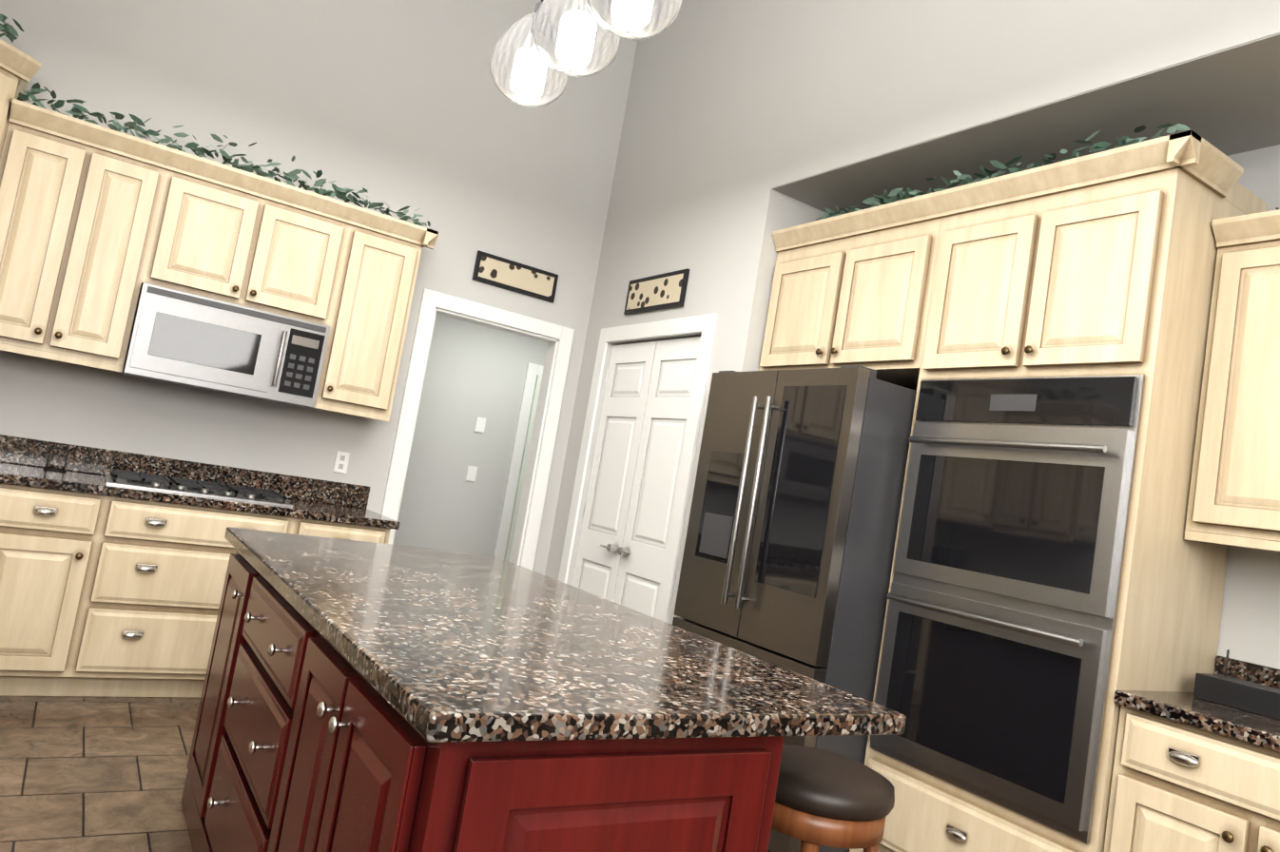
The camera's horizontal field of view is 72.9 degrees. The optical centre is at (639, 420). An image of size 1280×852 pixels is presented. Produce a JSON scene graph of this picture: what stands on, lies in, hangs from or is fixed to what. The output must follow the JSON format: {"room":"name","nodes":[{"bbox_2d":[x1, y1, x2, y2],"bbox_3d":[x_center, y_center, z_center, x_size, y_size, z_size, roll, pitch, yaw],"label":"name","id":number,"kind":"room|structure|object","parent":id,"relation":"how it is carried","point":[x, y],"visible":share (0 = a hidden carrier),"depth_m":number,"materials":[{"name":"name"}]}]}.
{"room":"kitchen","nodes":[
{"label":"kitchen","id":0,"kind":"room"},
{"bbox_2d":[0,0,635,575],"bbox_3d":[-1.845,-1.569,4.738,3.750,5.770,0.120,12,-5,-32],"label":"wall","id":1,"kind":"structure","parent":0,"point":[397,101],"depth_m":4.92,"materials":[{"name":"paint"}]},
{"bbox_2d":[0,20,30,165],"bbox_3d":[-2.924,-1.005,3.503,0.486,1.230,0.486,12,-5,-32],"label":"upper cabinet","id":2,"kind":"object","parent":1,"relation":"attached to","point":[14,64],"depth_m":3.68,"materials":[{"name":"beige wood"}]},
{"bbox_2d":[22,77,30,100],"bbox_3d":[-2.992,-0.989,3.806,0.270,1.225,0.229,12,-5,-32],"label":"upper cabinet","id":3,"kind":"object","parent":1,"relation":"attached to","point":[28,79],"depth_m":3.81,"materials":[{"name":"beige wood"}]},
{"bbox_2d":[0,96,98,359],"bbox_3d":[-2.737,-0.840,3.897,0.302,1.030,0.357,12,-5,-32],"label":"upper cabinet","id":4,"kind":"object","parent":1,"relation":"attached to","point":[48,156],"depth_m":3.77,"materials":[{"name":"beige wood"}]},
{"bbox_2d":[49,124,174,370],"bbox_3d":[-2.487,-0.786,4.059,0.303,1.030,0.357,12,-5,-32],"label":"upper cabinet","id":5,"kind":"object","parent":1,"relation":"attached to","point":[125,254],"depth_m":3.91,"materials":[{"name":"beige wood"}]},
{"bbox_2d":[117,279,292,401],"bbox_3d":[-2.141,-0.371,4.265,0.630,0.420,0.401,12,-5,-32],"label":"microwave","id":6,"kind":"object","parent":1,"relation":"attached to","point":[179,336],"depth_m":4.09,"materials":[{"name":"white metal"}]},
{"bbox_2d":[148,146,270,302],"bbox_3d":[-2.154,-0.914,4.268,0.425,0.635,0.357,12,-5,-32],"label":"upper cabinet","id":7,"kind":"object","parent":1,"relation":"attached to","point":[211,217],"depth_m":4.13,"materials":[{"name":"beige wood"}]},
{"bbox_2d":[247,176,357,321],"bbox_3d":[-1.803,-0.837,4.495,0.425,0.635,0.357,12,-5,-32],"label":"upper cabinet","id":8,"kind":"object","parent":1,"relation":"attached to","point":[304,237],"depth_m":4.35,"materials":[{"name":"beige wood"}]},
{"bbox_2d":[270,313,334,408],"bbox_3d":[-1.794,-0.295,4.489,0.210,0.420,0.401,12,-5,-32],"label":"control panel","id":9,"kind":"object","parent":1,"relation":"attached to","point":[308,346],"depth_m":4.34,"materials":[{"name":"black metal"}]},
{"bbox_2d":[332,450,349,473],"bbox_3d":[-1.661,0.233,4.825,0.070,0.116,0.009,12,-5,-32],"label":"electrical outlet plate","id":10,"kind":"object","parent":1,"relation":"attached to","point":[341,461],"depth_m":4.82,"materials":[{"name":"white plastic"}]},
{"bbox_2d":[319,203,429,420],"bbox_3d":[-1.497,-0.569,4.698,0.395,1.030,0.357,12,-5,-32],"label":"upper cabinet","id":11,"kind":"object","parent":1,"relation":"attached to","point":[371,321],"depth_m":4.55,"materials":[{"name":"beige wood"}]},
{"bbox_2d":[465,465,477,481],"bbox_3d":[-1.362,0.430,7.016,0.080,0.120,0.007,12,-5,-32],"label":"light switch","id":12,"kind":"object","parent":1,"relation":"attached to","point":[472,471],"depth_m":7.01,"materials":[{"name":"white plastic"}]},
{"bbox_2d":[380,288,574,570],"bbox_3d":[-1.027,0.418,5.300,1.080,2.220,0.140,12,-5,-32],"label":"trim","id":13,"kind":"structure","parent":1,"relation":"attached to","point":[432,302],"depth_m":5.46,"materials":[{"name":"white wood"}]},
{"bbox_2d":[474,416,485,432],"bbox_3d":[-1.297,0.037,7.047,0.080,0.120,0.007,12,-5,-32],"label":"light switch","id":14,"kind":"object","parent":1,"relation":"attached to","point":[480,423],"depth_m":7.04,"materials":[{"name":"white plastic"}]},
{"bbox_2d":[472,250,558,302],"bbox_3d":[-0.763,-0.886,5.361,0.550,0.180,0.021,12,-5,-32],"label":"picture frame","id":15,"kind":"object","parent":1,"relation":"attached to","point":[490,269],"depth_m":5.35,"materials":[{"name":"black plastic"}]},
{"bbox_2d":[504,375,542,562],"bbox_3d":[-0.714,0.709,7.417,0.772,2.072,0.035,12,-5,-32],"label":"trim","id":16,"kind":"structure","parent":1,"relation":"attached to","point":[522,468],"depth_m":7.23,"materials":[{"name":"white wood"}]},
{"bbox_2d":[0,695,770,851],"bbox_3d":[-0.110,1.508,2.626,7.480,0.050,11.800,12,-5,-32],"label":"floor","id":17,"kind":"structure","parent":0,"point":[90,774],"depth_m":2.99,"materials":[{"name":"tile"}]},
{"bbox_2d":[0,434,399,698],"bbox_3d":[-0.824,0.601,1.325,2.577,1.294,6.817,12,-5,-32],"label":"base cabinet","id":18,"kind":"object","parent":17,"relation":"on","point":[113,566],"visible":0.67,"depth_m":3.78,"materials":[{"name":"wood"}]},
{"bbox_2d":[42,446,293,507],"bbox_3d":[-2.222,0.270,4.117,1.030,0.103,0.490,12,-5,-32],"label":"cooktop","id":19,"kind":"object","parent":18,"relation":"in","point":[118,477],"depth_m":4.04,"materials":[{"name":"metal"}]},
{"bbox_2d":[181,534,783,851],"bbox_3d":[-0.551,0.938,2.291,0.952,0.874,2.043,12,-5,-32],"label":"kitchen island","id":20,"kind":"object","parent":17,"relation":"on","point":[364,696],"depth_m":1.52,"materials":[{"name":"red wood"}]},
{"bbox_2d":[225,526,906,747],"bbox_3d":[-0.444,0.496,2.348,0.995,0.040,2.095,12,-5,-32],"label":"island countertop","id":21,"kind":"structure","parent":20,"relation":"on","point":[481,650],"depth_m":1.74,"materials":[{"name":"stone"}]},
{"bbox_2d":[672,365,916,851],"bbox_3d":[0.782,0.774,3.822,0.977,1.877,0.915,12,-5,-32],"label":"fridge","id":22,"kind":"object","parent":17,"relation":"on","point":[789,544],"visible":0.5,"depth_m":3.41,"materials":[{"name":"grey metal"}]},
{"bbox_2d":[771,744,894,851],"bbox_3d":[0.367,1.150,2.008,0.350,0.718,0.350,12,-5,-32],"label":"bar stool","id":23,"kind":"object","parent":17,"relation":"on","point":[826,798],"visible":0.69,"depth_m":1.90,"materials":[{"name":"leather"}]},
{"bbox_2d":[849,127,1266,851],"bbox_3d":[1.492,0.452,3.174,0.659,2.640,0.902,12,-5,-32],"label":"tall cabinet","id":24,"kind":"object","parent":17,"relation":"on","point":[1035,339],"depth_m":2.88,"materials":[{"name":"beige wood"}]},
{"bbox_2d":[1103,697,1279,851],"bbox_3d":[1.807,1.340,2.401,0.640,0.875,0.760,12,-5,-32],"label":"base cabinet","id":25,"kind":"object","parent":17,"relation":"on","point":[1191,773],"depth_m":2.40,"materials":[{"name":"beige wood"}]},
{"bbox_2d":[1114,690,1279,746],"bbox_3d":[1.890,0.891,2.438,0.632,0.040,0.776,12,-5,-32],"label":"countertop","id":26,"kind":"structure","parent":25,"relation":"on","point":[1267,729],"depth_m":2.47,"materials":[{"name":"stone"}]},
{"bbox_2d":[1193,649,1279,719],"bbox_3d":[1.891,0.806,2.641,0.150,0.160,0.300,12,-5,-32],"label":"box","id":27,"kind":"object","parent":26,"relation":"on","point":[1255,698],"visible":1,"depth_m":2.63,"materials":[{"name":"black plastic"}]},
{"bbox_2d":[543,0,1279,669],"bbox_3d":[2.173,-1.062,2.726,0.870,5.770,7.860,12,-5,-32],"label":"wall","id":28,"kind":"structure","parent":0,"point":[711,145],"depth_m":3.92,"materials":[{"name":"paint"}]},
{"bbox_2d":[571,336,700,618],"bbox_3d":[-0.086,0.584,4.894,0.088,2.122,1.003,12,-5,-32],"label":"door","id":29,"kind":"structure","parent":28,"relation":"attached to","point":[629,507],"depth_m":4.90,"materials":[{"name":"white wood"}]},
{"bbox_2d":[558,313,717,622],"bbox_3d":[-0.094,0.532,4.855,0.030,2.230,1.660,12,-5,-32],"label":"trim","id":30,"kind":"structure","parent":28,"relation":"attached to","point":[706,324],"depth_m":4.53,"materials":[{"name":"white wood"}]},
{"bbox_2d":[623,268,689,314],"bbox_3d":[0.088,-0.737,5.010,0.021,0.210,0.600,12,-5,-32],"label":"picture frame","id":31,"kind":"object","parent":28,"relation":"attached to","point":[659,292],"depth_m":4.97,"materials":[{"name":"black plastic"}]},
{"bbox_2d":[758,192,930,387],"bbox_3d":[1.150,-0.516,4.049,0.641,0.710,0.982,12,-5,-32],"label":"upper cabinet","id":32,"kind":"object","parent":28,"relation":"attached to","point":[844,286],"depth_m":3.83,"materials":[{"name":"beige wood"}]},
{"bbox_2d":[1184,207,1279,551],"bbox_3d":[2.170,-0.112,2.599,0.356,1.020,0.755,12,-5,-32],"label":"upper cabinet","id":33,"kind":"object","parent":28,"relation":"attached to","point":[1234,495],"depth_m":2.72,"materials":[{"name":"beige wood"}]},
{"bbox_2d":[1214,655,1279,689],"bbox_3d":[2.750,0.931,1.666,0.020,0.209,3.004,12,-5,-32],"label":"backsplash","id":34,"kind":"structure","parent":28,"relation":"attached to","point":[1240,669],"depth_m":2.85,"materials":[{"name":"stone"}]},
{"bbox_3d":[0.649,-2.667,2.755,5.600,3.230,9.620,12,-5,-32],"label":"ceiling","id":35,"kind":"structure","parent":0,"visible":0},
{"bbox_2d":[489,0,568,107],"bbox_3d":[-0.192,-2.047,2.815,0.250,2.126,0.250,12,-5,-32],"label":"pendant light","id":36,"kind":"object","parent":35,"relation":"hanging from","point":[523,72],"visible":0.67,"depth_m":2.65,"materials":[{"name":"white glass"}]},
{"bbox_2d":[532,0,620,77],"bbox_3d":[-0.025,-2.041,2.554,0.250,2.126,0.250,12,-5,-32],"label":"pendant light","id":37,"kind":"object","parent":35,"relation":"hanging from","point":[573,38],"visible":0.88,"depth_m":2.40,"materials":[{"name":"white glass"}]},
{"bbox_2d":[586,0,682,40],"bbox_3d":[0.142,-2.034,2.293,0.250,2.126,0.250,12,-5,-32],"label":"pendant light","id":38,"kind":"object","parent":35,"relation":"hanging from","point":[636,20],"visible":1,"depth_m":2.17,"materials":[{"name":"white glass"}]}
]}

